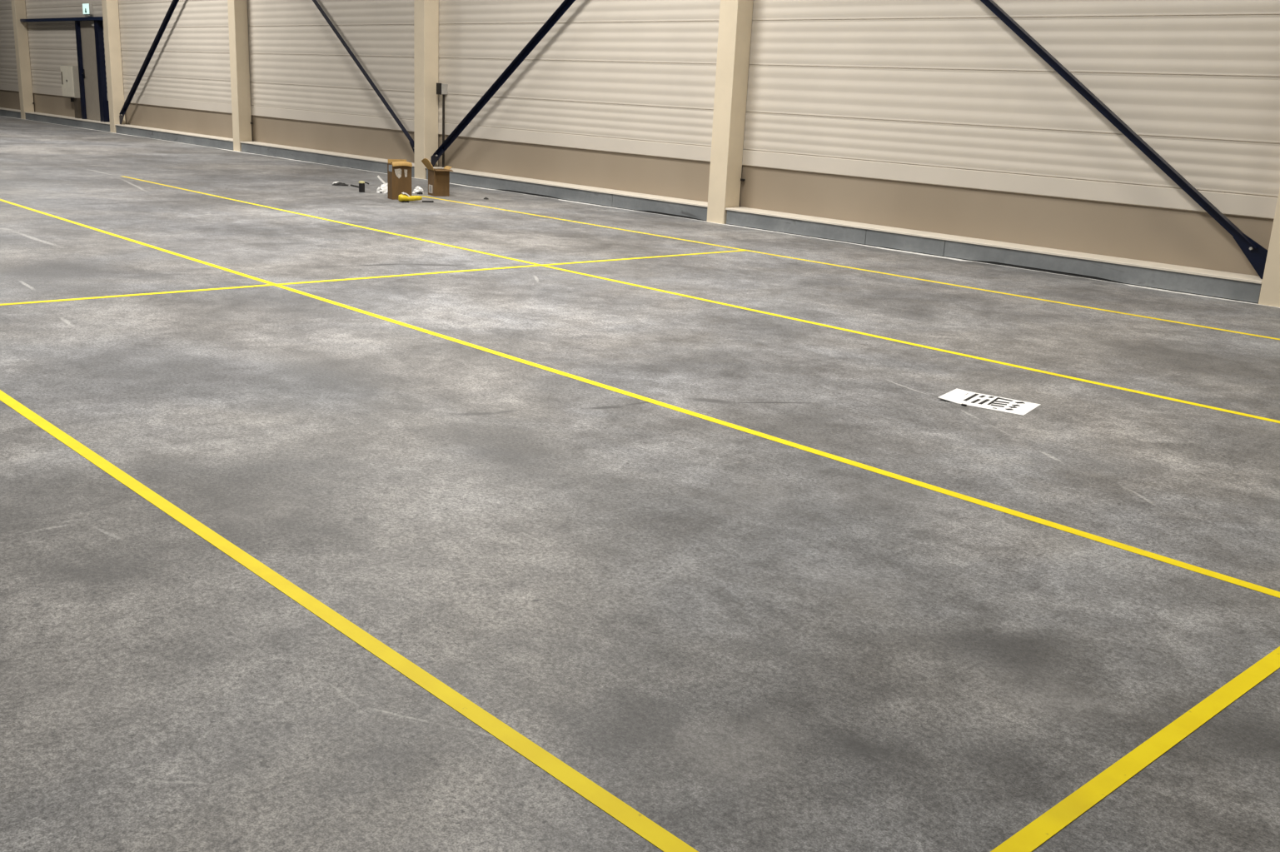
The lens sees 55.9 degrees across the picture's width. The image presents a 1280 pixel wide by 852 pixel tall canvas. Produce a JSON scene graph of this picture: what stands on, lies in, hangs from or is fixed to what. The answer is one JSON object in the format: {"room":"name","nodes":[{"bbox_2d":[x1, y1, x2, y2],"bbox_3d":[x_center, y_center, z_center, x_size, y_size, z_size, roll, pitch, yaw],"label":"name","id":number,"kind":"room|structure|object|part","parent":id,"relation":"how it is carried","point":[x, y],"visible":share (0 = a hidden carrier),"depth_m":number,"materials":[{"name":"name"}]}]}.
{"room":"empty warehouse","nodes":[
{"label":"empty warehouse","id":0,"kind":"room"},
{"bbox_2d":[0,115,1279,851],"bbox_3d":[-13.932,-2.533,12.119,24.507,0.200,55.000,-11,21,-42],"label":"floor","id":1,"kind":"structure","parent":0,"point":[748,642],"depth_m":3.89,"materials":[{"name":"concrete"}]},
{"bbox_2d":[10,0,34,119],"bbox_3d":[-15.184,-11.565,29.255,0.242,8.000,0.323,-11,21,-42],"label":"column","id":2,"kind":"structure","parent":1,"relation":"on","point":[18,7],"depth_m":29.85,"materials":[{"name":"beige metal"}]},
{"bbox_2d":[101,0,125,133],"bbox_3d":[-11.123,-10.216,25.092,0.242,8.000,0.264,-11,21,-42],"label":"column","id":3,"kind":"structure","parent":1,"relation":"on","point":[110,7],"depth_m":25.67,"materials":[{"name":"beige metal"}]},
{"bbox_2d":[19,16,103,22],"bbox_3d":[-13.224,-9.317,27.636,0.115,0.067,5.726,-11,21,-42],"label":"crossbeam","id":4,"kind":"object","parent":3,"relation":"attached to","point":[87,18],"visible":1,"depth_m":27.53,"materials":[{"name":"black metal"}]},
{"bbox_2d":[227,0,253,151],"bbox_3d":[-7.021,-8.853,20.888,0.242,8.000,0.323,-11,21,-42],"label":"column","id":5,"kind":"structure","parent":1,"relation":"on","point":[237,9],"depth_m":21.51,"materials":[{"name":"beige metal"}]},
{"bbox_2d":[332,181,348,185],"bbox_3d":[-3.947,-3.192,15.878,0.222,0.048,0.143,1,15,-5],"label":"debris","id":6,"kind":"object","parent":1,"relation":"on","point":[335,183],"visible":1,"depth_m":15.84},
{"bbox_2d":[0,389,698,851],"bbox_3d":[-1.199,0.364,3.537,0.051,0.001,8.800,-11,21,-42],"label":"tape","id":7,"kind":"object","parent":1,"relation":"on","point":[648,829],"visible":1,"depth_m":2.89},
{"bbox_2d":[358,180,368,192],"bbox_3d":[-3.451,-2.990,15.067,0.128,0.137,0.078,1,15,-5],"label":"canister","id":8,"kind":"object","parent":1,"relation":"on","point":[361,184],"visible":1,"depth_m":15.04,"materials":[{"name":"black plastic"}]},
{"bbox_2d":[0,249,747,305],"bbox_3d":[-1.761,-1.082,8.692,7.520,0.002,0.057,-11,21,-42],"label":"tape","id":9,"kind":"object","parent":1,"relation":"on","point":[187,291],"visible":1,"depth_m":8.35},
{"bbox_2d":[376,174,387,193],"bbox_3d":[-3.197,-3.038,15.146,0.227,0.211,0.171,1,16,-8],"label":"plastic wrap","id":10,"kind":"object","parent":1,"relation":"on","point":[383,189],"visible":0.66,"depth_m":15.11,"materials":[{"name":"white plastic"}]},
{"bbox_2d":[387,159,412,199],"bbox_3d":[-2.860,-2.936,14.366,0.246,0.460,0.208,-6,18,-30],"label":"cardboard box","id":11,"kind":"object","parent":1,"relation":"on","point":[399,171],"visible":0.98,"depth_m":14.31,"materials":[{"name":"brown cardboard"}]},
{"bbox_2d":[398,192,422,202],"bbox_3d":[-2.688,-2.675,14.107,0.280,0.112,0.095,-6,18,-29],"label":"tool","id":12,"kind":"object","parent":1,"relation":"on","point":[402,198],"visible":1,"depth_m":14.07,"materials":[{"name":"plastic"}]},
{"bbox_2d":[412,185,423,193],"bbox_3d":[-2.823,-3.013,15.348,0.135,0.091,0.169,-11,21,-42],"label":"scrap","id":13,"kind":"object","parent":1,"relation":"on","point":[417,188],"visible":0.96,"depth_m":15.31,"materials":[{"name":"white plastic"}]},
{"bbox_2d":[413,0,438,179],"bbox_3d":[-2.960,-7.504,16.725,0.242,8.000,0.264,-11,21,-42],"label":"column","id":14,"kind":"structure","parent":1,"relation":"on","point":[425,12],"depth_m":17.33,"materials":[{"name":"beige metal"}]},
{"bbox_2d":[421,158,453,196],"bbox_3d":[-2.524,-3.104,15.052,0.333,0.454,0.296,-6,18,-29],"label":"cardboard box","id":15,"kind":"object","parent":1,"relation":"on","point":[438,178],"visible":1,"depth_m":15.02,"materials":[{"name":"brown cardboard"}]},
{"bbox_2d":[0,199,1279,597],"bbox_3d":[-2.202,-0.866,7.825,0.051,0.001,16.700,-11,21,-42],"label":"tape","id":16,"kind":"object","parent":1,"relation":"on","point":[1196,569],"visible":1,"depth_m":4.88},
{"bbox_2d":[2,115,1279,308],"bbox_3d":[-6.105,-4.573,20.590,0.102,0.002,43.920,-11,21,-42],"label":"trim","id":17,"kind":"structure","parent":1,"relation":"on","point":[2,116],"depth_m":12.41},
{"bbox_2d":[119,175,1279,423],"bbox_3d":[-0.780,-1.277,9.581,0.051,0.001,17.400,-11,21,-42],"label":"tape","id":18,"kind":"object","parent":1,"relation":"on","point":[643,286],"visible":1,"depth_m":7.56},
{"bbox_2d":[706,0,753,224],"bbox_3d":[1.142,-6.141,12.520,0.242,8.000,0.323,-11,21,-42],"label":"column","id":19,"kind":"structure","parent":1,"relation":"on","point":[735,16],"depth_m":13.18,"materials":[{"name":"beige metal"}]},
{"bbox_2d":[423,195,1279,339],"bbox_3d":[2.114,-1.258,10.044,0.051,0.001,14.100,-11,21,-42],"label":"tape","id":20,"kind":"object","parent":1,"relation":"on","point":[423,196],"visible":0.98,"depth_m":9.91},
{"bbox_2d":[938,388,1040,415],"bbox_3d":[1.673,-0.119,5.796,0.420,0.013,0.315,13,18,32],"label":"paper sheet","id":21,"kind":"object","parent":1,"relation":"on","point":[965,398],"visible":1,"depth_m":5.80,"materials":[{"name":"white paper"}]},
{"bbox_2d":[990,646,1279,851],"bbox_3d":[2.721,0.401,4.119,7.550,0.002,0.051,-11,21,-42],"label":"tape","id":22,"kind":"object","parent":1,"relation":"on","point":[1044,827],"visible":1,"depth_m":2.62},
{"bbox_2d":[1258,188,1279,307],"bbox_3d":[5.203,-4.792,8.357,0.242,8.000,0.264,-11,21,-42],"label":"column","id":23,"kind":"structure","parent":1,"relation":"on","point":[1270,288],"depth_m":9.31,"materials":[{"name":"beige paint"}]},
{"bbox_2d":[0,0,1279,276],"bbox_3d":[-4.885,-8.252,19.091,0.312,8.000,55.000,-11,21,-42],"label":"wall","id":24,"kind":"structure","parent":0,"point":[931,116],"depth_m":12.57,"materials":[{"name":"metal"}]},
{"bbox_2d":[0,107,21,119],"bbox_3d":[-19.720,-9.253,34.769,0.260,0.186,12.485,-11,21,-42],"label":"baseboard","id":25,"kind":"structure","parent":24,"relation":"attached to","point":[4,112],"depth_m":31.00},
{"bbox_2d":[24,111,110,132],"bbox_3d":[-13.339,-7.133,28.229,0.260,0.186,5.724,-11,21,-42],"label":"baseboard","id":26,"kind":"structure","parent":24,"relation":"attached to","point":[45,117],"depth_m":28.01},
{"bbox_2d":[59,64,81,118],"bbox_3d":[-13.210,-7.763,27.994,0.172,1.165,0.800,-11,21,-42],"label":"electrical box","id":27,"kind":"object","parent":24,"relation":"attached to","point":[69,74],"visible":0.93,"depth_m":27.80,"materials":[{"name":"paint"}]},
{"bbox_3d":[-13.248,-7.972,27.890,0.014,0.680,0.770,-11,21,-42],"label":"cabinet door","id":28,"kind":"part","parent":27,"relation":"part of","materials":[{"name":"paint"}]},
{"bbox_2d":[82,3,93,16],"bbox_3d":[-12.199,-9.192,26.631,0.092,0.265,0.370,-11,21,-42],"label":"exit sign","id":29,"kind":"object","parent":24,"relation":"attached to","point":[87,7],"visible":1,"depth_m":26.54,"materials":[{"name":"white plastic"}]},
{"bbox_2d":[74,19,109,121],"bbox_3d":[-12.240,-7.935,26.949,0.136,2.145,1.380,-11,21,-42],"label":"door","id":30,"kind":"structure","parent":24,"relation":"in","point":[89,34],"depth_m":26.95,"materials":[{"name":"black metal"}]},
{"bbox_3d":[-12.672,-8.076,27.384,0.126,2.145,0.120,-11,21,-42],"label":"frame post","id":31,"kind":"part","parent":30,"relation":"part of","materials":[{"name":"blue metal"}]},
{"bbox_3d":[-11.846,-7.802,26.537,0.126,2.145,0.210,-11,21,-42],"label":"frame post","id":32,"kind":"part","parent":30,"relation":"part of","materials":[{"name":"blue metal"}]},
{"bbox_2d":[114,124,233,150],"bbox_3d":[-9.258,-5.777,24.045,0.260,0.186,5.724,-11,21,-42],"label":"baseboard","id":33,"kind":"structure","parent":24,"relation":"attached to","point":[221,142],"depth_m":23.76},
{"bbox_2d":[119,0,179,124],"bbox_3d":[-9.286,-7.843,23.572,0.072,4.045,5.426,-11,21,-42],"label":"diagonal brace","id":34,"kind":"object","parent":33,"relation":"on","point":[174,2],"visible":1,"depth_m":24.41,"materials":[{"name":"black metal"}]},
{"bbox_3d":[-11.097,-6.633,25.852,0.014,0.330,0.332,-11,21,-42],"label":"gusset plate","id":35,"kind":"part","parent":34,"relation":"part of","materials":[{"name":"blue metal"}]},
{"bbox_2d":[239,141,414,177],"bbox_3d":[-5.176,-4.421,19.861,0.260,0.186,5.724,-11,21,-42],"label":"baseboard","id":36,"kind":"structure","parent":24,"relation":"attached to","point":[362,162],"depth_m":19.81,"materials":[{"name":"grey concrete"}]},
{"bbox_2d":[312,0,414,154],"bbox_3d":[-5.008,-6.422,19.187,0.072,4.045,5.467,-11,21,-42],"label":"diagonal brace","id":37,"kind":"object","parent":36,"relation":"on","point":[390,111],"visible":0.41,"depth_m":18.52,"materials":[{"name":"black metal"}]},
{"bbox_3d":[-3.331,-4.069,17.888,0.014,0.363,0.311,-11,21,-42],"label":"gusset plate","id":38,"kind":"part","parent":37,"relation":"part of","materials":[{"name":"blue metal"}]},
{"bbox_2d":[436,82,448,167],"bbox_3d":[-2.864,-4.340,17.424,0.122,1.185,0.117,-11,21,-42],"label":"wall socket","id":39,"kind":"object","parent":24,"relation":"attached to","point":[441,88],"visible":0.99,"depth_m":17.32,"materials":[{"name":"black plastic"}]},
{"bbox_2d":[436,82,441,94],"bbox_3d":[-2.879,-4.827,17.256,0.019,0.160,0.112,-11,21,-42],"label":"socket","id":40,"kind":"object","parent":39,"relation":"attached to","point":[438,85],"depth_m":17.24,"materials":[{"name":"black plastic"}]},
{"bbox_2d":[424,166,707,221],"bbox_3d":[-1.095,-3.065,15.677,0.260,0.186,5.724,-11,21,-42],"label":"curb","id":41,"kind":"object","parent":24,"relation":"attached to","point":[690,209],"depth_m":15.12,"materials":[{"name":"grey concrete"}]},
{"bbox_2d":[430,0,575,166],"bbox_3d":[-1.067,-5.113,15.147,0.072,4.045,5.592,-11,21,-42],"label":"diagonal brace","id":42,"kind":"object","parent":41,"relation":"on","point":[564,7],"visible":0.95,"depth_m":16.10,"materials":[{"name":"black metal"}]},
{"bbox_3d":[-2.938,-3.903,17.492,0.014,0.293,0.323,-11,21,-42],"label":"gusset plate","id":43,"kind":"part","parent":42,"relation":"part of","materials":[{"name":"blue metal"}]},
{"bbox_3d":[-5.054,-4.711,20.074,0.286,0.643,55.000,-11,21,-42],"label":"panel","id":44,"kind":"part","parent":24,"relation":"part of","materials":[{"name":"beige metal"}]},
{"bbox_2d":[725,206,1262,303],"bbox_3d":[2.987,-1.709,11.494,0.260,0.186,5.724,-11,21,-42],"label":"curb","id":45,"kind":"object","parent":24,"relation":"attached to","point":[1230,286],"depth_m":10.92,"materials":[{"name":"grey concrete"}]},
{"bbox_2d":[980,0,1267,278],"bbox_3d":[3.152,-3.711,10.823,0.072,4.045,5.476,-11,21,-42],"label":"diagonal brace","id":46,"kind":"object","parent":24,"relation":"attached to","point":[1255,253],"visible":0.89,"depth_m":10.01,"materials":[{"name":"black metal"}]},
{"bbox_3d":[4.828,-1.353,9.525,0.014,0.353,0.321,-11,21,-42],"label":"gusset plate","id":47,"kind":"part","parent":46,"relation":"part of","materials":[{"name":"blue metal"}]}
]}

